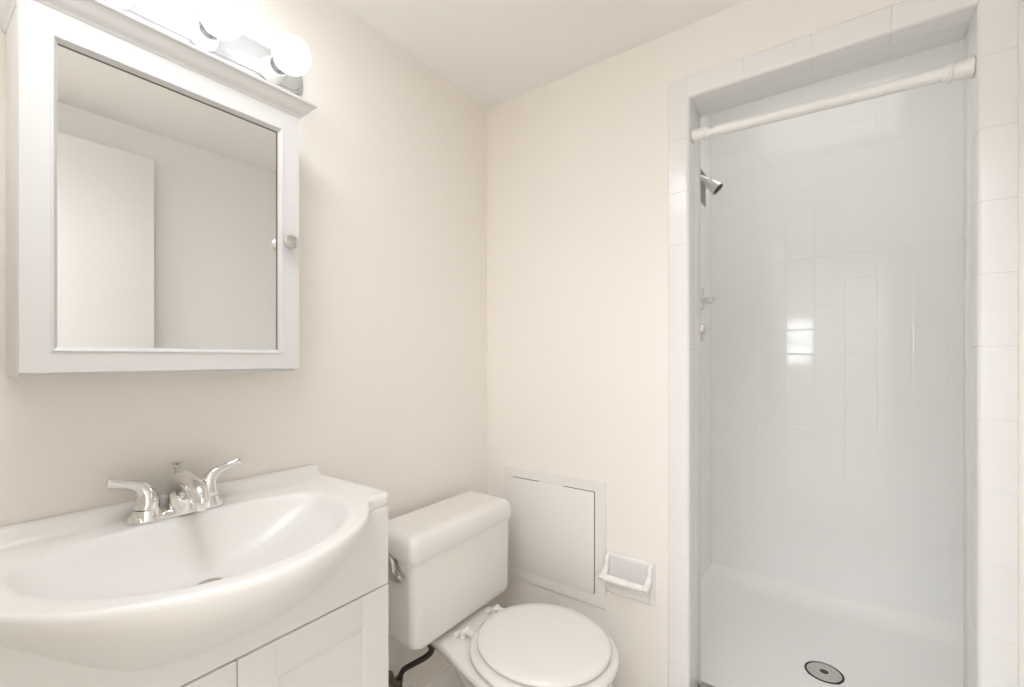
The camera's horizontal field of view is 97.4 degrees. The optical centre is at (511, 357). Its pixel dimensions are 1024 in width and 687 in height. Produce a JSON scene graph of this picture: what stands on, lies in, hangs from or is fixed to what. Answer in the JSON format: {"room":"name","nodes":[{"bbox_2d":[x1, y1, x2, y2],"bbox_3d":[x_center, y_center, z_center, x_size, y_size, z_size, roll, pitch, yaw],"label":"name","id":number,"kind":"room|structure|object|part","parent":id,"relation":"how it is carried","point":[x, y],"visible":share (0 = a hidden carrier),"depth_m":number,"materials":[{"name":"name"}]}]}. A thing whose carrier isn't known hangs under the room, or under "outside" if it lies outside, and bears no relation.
{"room":"bathroom","nodes":[
{"label":"bathroom","id":0,"kind":"room"},
{"bbox_2d":[0,0,486,686],"bbox_3d":[-0.594,0.133,1.131,0.100,2.185,1.560,0,0,36],"label":"wall","id":1,"kind":"structure","parent":0,"point":[387,392],"depth_m":1.24,"materials":[{"name":"beige paint"}]},
{"bbox_2d":[0,0,317,377],"bbox_3d":[-0.632,-0.264,0.850,0.164,0.588,0.470,0,0,36],"label":"medicine cabinet","id":2,"kind":"object","parent":1,"relation":"attached to","point":[152,177],"visible":1,"depth_m":0.77,"materials":[{"name":"white paint"}]},
{"bbox_3d":[-0.632,-0.542,0.850,0.164,0.033,0.470,0,0,36],"label":"crown moulding","id":3,"kind":"part","parent":2,"relation":"part of","materials":[{"name":"white paint"}]},
{"bbox_2d":[57,45,275,349],"bbox_3d":[-0.600,-0.248,0.824,0.012,0.470,0.340,0,0,36],"label":"mirror glass","id":4,"kind":"object","parent":2,"relation":"attached to","point":[166,185],"depth_m":0.79,"materials":[{"name":"silver"}]},
{"bbox_3d":[-0.472,-0.245,0.956,0.026,0.029,0.029,0,0,36],"label":"knob","id":5,"kind":"part","parent":2,"relation":"part of","materials":[{"name":"silver metal"}]},
{"bbox_2d":[102,0,310,95],"bbox_3d":[-0.642,-0.682,0.850,0.149,0.096,0.588,0,0,36],"label":"vanity light","id":6,"kind":"object","parent":1,"relation":"attached to","point":[216,27],"visible":0.98,"depth_m":0.92,"materials":[{"name":"grey"}]},
{"bbox_2d":[105,0,135,9],"bbox_3d":[-0.675,-0.672,0.787,0.130,0.078,0.078,0,0,36],"label":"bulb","id":7,"kind":"object","parent":6,"relation":"attached to","point":[121,4],"depth_m":0.83,"materials":[{"name":"white glass"}]},
{"bbox_2d":[187,0,244,51],"bbox_3d":[-0.593,-0.672,0.901,0.130,0.078,0.078,0,0,36],"label":"bulb","id":8,"kind":"object","parent":6,"relation":"attached to","point":[212,27],"depth_m":0.88,"materials":[{"name":"white glass"}]},
{"bbox_2d":[259,34,310,84],"bbox_3d":[-0.510,-0.672,1.015,0.130,0.078,0.078,0,0,36],"label":"bulb","id":9,"kind":"object","parent":6,"relation":"attached to","point":[289,57],"depth_m":0.99,"materials":[{"name":"white glass"}]},
{"bbox_2d":[388,644,434,686],"bbox_3d":[-0.311,0.896,1.311,0.160,0.197,0.077,0,0,19],"label":"supply hose","id":10,"kind":"object","parent":1,"relation":"attached to","point":[396,681],"visible":0.8,"depth_m":1.31,"materials":[{"name":"black rubber"}]},
{"bbox_2d":[425,666,463,686],"bbox_3d":[-0.297,1.125,1.445,0.014,0.100,0.676,0,0,36],"label":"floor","id":11,"kind":"structure","parent":1,"relation":"attached to","point":[448,678],"depth_m":1.54,"materials":[{"name":"beige tile"}]},
{"bbox_2d":[335,0,746,108],"bbox_3d":[0.067,-1.000,0.654,1.730,0.080,1.560,0,0,36],"label":"ceiling","id":12,"kind":"structure","parent":0,"point":[495,52],"depth_m":1.32,"materials":[{"name":"white paint"}]},
{"bbox_2d":[701,115,709,576],"bbox_3d":[0.678,-0.020,1.894,0.100,2.490,0.914,0,0,36],"label":"wall","id":13,"kind":"structure","parent":0,"point":[705,120],"depth_m":2.15,"materials":[{"name":"white tile"}]},
{"bbox_2d":[701,169,705,206],"bbox_3d":[0.872,-0.795,2.074,0.004,0.150,0.165,0,0,36],"label":"air vent","id":14,"kind":"object","parent":13,"relation":"in","point":[703,186],"visible":0.54,"depth_m":2.10,"materials":[{"name":"grey metal"}]},
{"bbox_2d":[701,324,705,341],"bbox_3d":[0.719,-0.110,1.787,0.092,0.150,0.150,0,0,36],"label":"shower valve","id":15,"kind":"object","parent":13,"relation":"attached to","point":[703,327],"visible":0.24,"depth_m":1.75,"materials":[{"name":"silver metal"}]},
{"bbox_2d":[701,287,715,309],"bbox_3d":[0.881,-0.275,2.034,0.066,0.100,0.120,0,0,36],"label":"soap dish","id":16,"kind":"object","parent":13,"relation":"attached to","point":[704,300],"visible":0.62,"depth_m":2.03,"materials":[{"name":"white plastic"}]},
{"bbox_2d":[701,297,715,303],"bbox_3d":[0.883,-0.260,2.033,0.062,0.020,0.100,0,0,36],"label":"tray","id":17,"kind":"object","parent":16,"relation":"on","point":[704,300],"depth_m":2.00,"materials":[{"name":"white plastic"}]},
{"bbox_2d":[701,175,722,194],"bbox_3d":[0.745,-0.691,1.768,0.156,0.117,0.064,0,0,36],"label":"sprayer","id":18,"kind":"object","parent":13,"relation":"attached to","point":[714,186],"visible":0.58,"depth_m":1.74,"materials":[{"name":"silver metal"}]},
{"bbox_2d":[487,0,1023,686],"bbox_3d":[0.559,0.133,1.335,1.730,2.185,0.120,0,0,36],"label":"wall","id":19,"kind":"structure","parent":0,"point":[577,162],"depth_m":1.44,"materials":[{"name":"beige paint"}]},
{"bbox_2d":[505,465,605,609],"bbox_3d":[0.137,0.604,1.560,0.403,0.406,0.007,0,0,36],"label":"access panel","id":20,"kind":"object","parent":19,"relation":"attached to","point":[557,528],"visible":0.97,"depth_m":1.54,"materials":[{"name":"white"}]},
{"bbox_2d":[598,551,654,605],"bbox_3d":[0.347,0.681,1.372,0.158,0.128,0.068,0,0,36],"label":"toilet paper holder","id":21,"kind":"object","parent":19,"relation":"attached to","point":[633,578],"visible":1,"depth_m":1.38,"materials":[{"name":"white ceramic"}]},
{"bbox_3d":[0.291,0.652,1.411,0.021,0.070,0.066,0,0,36],"label":"arm","id":22,"kind":"part","parent":21,"relation":"part of","materials":[{"name":"white ceramic"}]},
{"bbox_3d":[0.402,0.652,1.331,0.021,0.070,0.066,0,0,36],"label":"arm","id":23,"kind":"part","parent":21,"relation":"part of","materials":[{"name":"white ceramic"}]},
{"bbox_2d":[668,77,694,686],"bbox_3d":[0.501,0.183,1.330,0.060,1.983,0.060,0,0,36],"label":"trim","id":24,"kind":"structure","parent":19,"relation":"attached to","point":[681,110],"depth_m":1.31,"materials":[{"name":"white tile"}]},
{"bbox_2d":[694,108,700,686],"bbox_3d":[0.562,0.124,1.371,0.006,1.757,0.076,0,0,36],"label":"trim","id":25,"kind":"structure","parent":19,"relation":"attached to","point":[697,196],"depth_m":1.37,"materials":[{"name":"silver metal"}]},
{"bbox_2d":[699,681,714,686],"bbox_3d":[0.781,1.089,1.169,0.583,0.172,0.149,0,0,36],"label":"trim","id":26,"kind":"structure","parent":19,"relation":"attached to","point":[702,684],"depth_m":1.38,"materials":[{"name":"grey stone"}]},
{"bbox_2d":[695,20,970,116],"bbox_3d":[0.802,-0.752,1.198,0.585,0.006,0.076,0,0,36],"label":"trim","id":27,"kind":"structure","parent":19,"relation":"attached to","point":[954,33],"depth_m":1.16,"materials":[{"name":"white tile"}]},
{"bbox_2d":[687,0,979,105],"bbox_3d":[0.762,-0.778,1.142,0.595,0.060,0.060,0,0,36],"label":"trim","id":28,"kind":"structure","parent":19,"relation":"attached to","point":[907,19],"depth_m":1.10,"materials":[{"name":"white tile"}]},
{"bbox_2d":[691,56,975,142],"bbox_3d":[0.763,-0.636,1.144,0.583,0.058,0.044,0,0,36],"label":"shower curtain rod","id":29,"kind":"object","parent":19,"relation":"attached to","point":[964,69],"visible":1,"depth_m":1.09,"materials":[{"name":"white paint"}]},
{"bbox_2d":[964,21,970,686],"bbox_3d":[1.042,0.124,1.025,0.006,1.757,0.076,0,0,36],"label":"trim","id":30,"kind":"structure","parent":19,"relation":"attached to","point":[967,38],"depth_m":1.02,"materials":[{"name":"white tile"}]},
{"bbox_2d":[971,0,1018,686],"bbox_3d":[1.022,0.183,0.954,0.060,1.983,0.060,0,0,36],"label":"trim","id":31,"kind":"structure","parent":19,"relation":"attached to","point":[994,23],"depth_m":0.93,"materials":[{"name":"white tile"}]},
{"bbox_2d":[699,562,963,686],"bbox_3d":[1.091,1.095,1.599,0.915,0.161,0.911,0,0,36],"label":"shower pan","id":32,"kind":"object","parent":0,"point":[757,630],"visible":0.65,"depth_m":1.73,"materials":[{"name":"white plastic"}]},
{"bbox_2d":[804,661,844,684],"bbox_3d":[1.082,1.093,1.560,0.115,0.014,0.115,0,0,36],"label":"shower drain","id":33,"kind":"object","parent":32,"relation":"in","point":[824,672],"visible":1,"depth_m":1.55,"materials":[{"name":"silver metal"}]},
{"bbox_2d":[710,39,963,624],"bbox_3d":[1.386,-0.020,2.009,1.115,2.490,0.100,0,0,36],"label":"wall","id":34,"kind":"structure","parent":0,"point":[837,234],"depth_m":1.93,"materials":[{"name":"white tile"}]},
{"bbox_3d":[0.097,1.200,0.695,1.530,0.050,1.460,0,0,36],"label":"floor","id":35,"kind":"structure","parent":0,"visible":0},
{"bbox_2d":[0,506,387,686],"bbox_3d":[-0.574,0.752,0.821,0.291,0.845,0.632,0,0,36],"label":"vanity cabinet","id":36,"kind":"object","parent":35,"relation":"on","point":[337,636],"visible":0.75,"depth_m":0.84,"materials":[{"name":"white wood"}]},
{"bbox_2d":[0,464,388,670],"bbox_3d":[-0.507,0.368,0.772,0.457,0.195,0.667,0,0,36],"label":"sink","id":37,"kind":"object","parent":36,"relation":"in","point":[89,588],"visible":0.98,"depth_m":0.72,"materials":[{"name":"white ceramic"}]},
{"bbox_2d":[105,457,241,525],"bbox_3d":[-0.637,0.253,0.869,0.164,0.094,0.164,0,0,-8],"label":"faucet","id":38,"kind":"object","parent":37,"relation":"on","point":[186,493],"visible":1,"depth_m":0.83,"materials":[{"name":"silver metal"}]},
{"bbox_3d":[-0.688,0.245,0.817,0.040,0.069,0.080,0,0,36],"label":"handle","id":39,"kind":"part","parent":38,"relation":"part of","materials":[{"name":"silver metal"}]},
{"bbox_3d":[-0.676,0.288,0.833,0.053,0.020,0.053,0,0,36],"label":"handle","id":40,"kind":"part","parent":38,"relation":"part of","materials":[{"name":"silver metal"}]},
{"bbox_3d":[-0.666,0.246,0.892,0.021,0.082,0.021,0,0,36],"label":"lift rod","id":41,"kind":"part","parent":38,"relation":"part of","materials":[{"name":"silver metal"}]},
{"bbox_3d":[-0.611,0.254,0.848,0.158,0.079,0.042,0,0,36],"label":"spout","id":42,"kind":"part","parent":38,"relation":"part of","materials":[{"name":"silver metal"}]},
{"bbox_3d":[-0.618,0.288,0.914,0.053,0.020,0.053,0,0,36],"label":"handle","id":43,"kind":"part","parent":38,"relation":"part of","materials":[{"name":"silver metal"}]},
{"bbox_3d":[-0.606,0.245,0.930,0.040,0.069,0.080,0,0,36],"label":"handle","id":44,"kind":"part","parent":38,"relation":"part of","materials":[{"name":"silver metal"}]},
{"bbox_3d":[-0.553,0.781,0.615,0.016,0.567,0.320,0,0,36],"label":"door","id":45,"kind":"part","parent":36,"relation":"part of","materials":[{"name":"white wood"}]},
{"bbox_3d":[-0.368,0.781,0.871,0.016,0.567,0.308,0,0,36],"label":"door","id":46,"kind":"part","parent":36,"relation":"part of","materials":[{"name":"white wood"}]},
{"bbox_3d":[-0.370,0.781,0.873,0.008,0.443,0.184,0,0,36],"label":"door panel","id":47,"kind":"part","parent":36,"relation":"part of","materials":[{"name":"white wood"}]},
{"bbox_2d":[387,491,619,686],"bbox_3d":[-0.021,0.819,1.234,0.616,0.712,0.446,0,0,36],"label":"toilet","id":48,"kind":"object","parent":35,"relation":"on","point":[448,558],"visible":0.95,"depth_m":1.21,"materials":[{"name":"white porcelain"},{"name":"polished chrome"},{"name":"black rubber"}]},
{"bbox_3d":[-0.321,0.550,1.187,0.104,0.065,0.020,0,0,36],"label":"flush lever","id":49,"kind":"part","parent":48,"relation":"part of","materials":[{"name":"silver metal"}]},
{"bbox_3d":[-0.192,0.643,1.367,0.164,0.241,0.426,0,0,36],"label":"tank","id":50,"kind":"part","parent":48,"relation":"part of","materials":[{"name":"white ceramic"}]},
{"bbox_3d":[-0.195,0.494,1.366,0.180,0.062,0.436,0,0,36],"label":"tank lid","id":51,"kind":"part","parent":48,"relation":"part of","materials":[{"name":"white ceramic"}]},
{"bbox_3d":[0.001,0.977,1.229,0.560,0.396,0.348,0,0,36],"label":"bowl","id":52,"kind":"part","parent":48,"relation":"part of","materials":[{"name":"white ceramic"}]},
{"bbox_3d":[0.083,0.766,1.188,0.394,0.021,0.374,0,0,36],"label":"seat","id":53,"kind":"part","parent":48,"relation":"part of","materials":[{"name":"white plastic"}]},
{"bbox_3d":[0.082,0.743,1.188,0.357,0.018,0.334,0,0,36],"label":"seat","id":54,"kind":"part","parent":48,"relation":"part of","materials":[{"name":"white plastic"}]}
]}

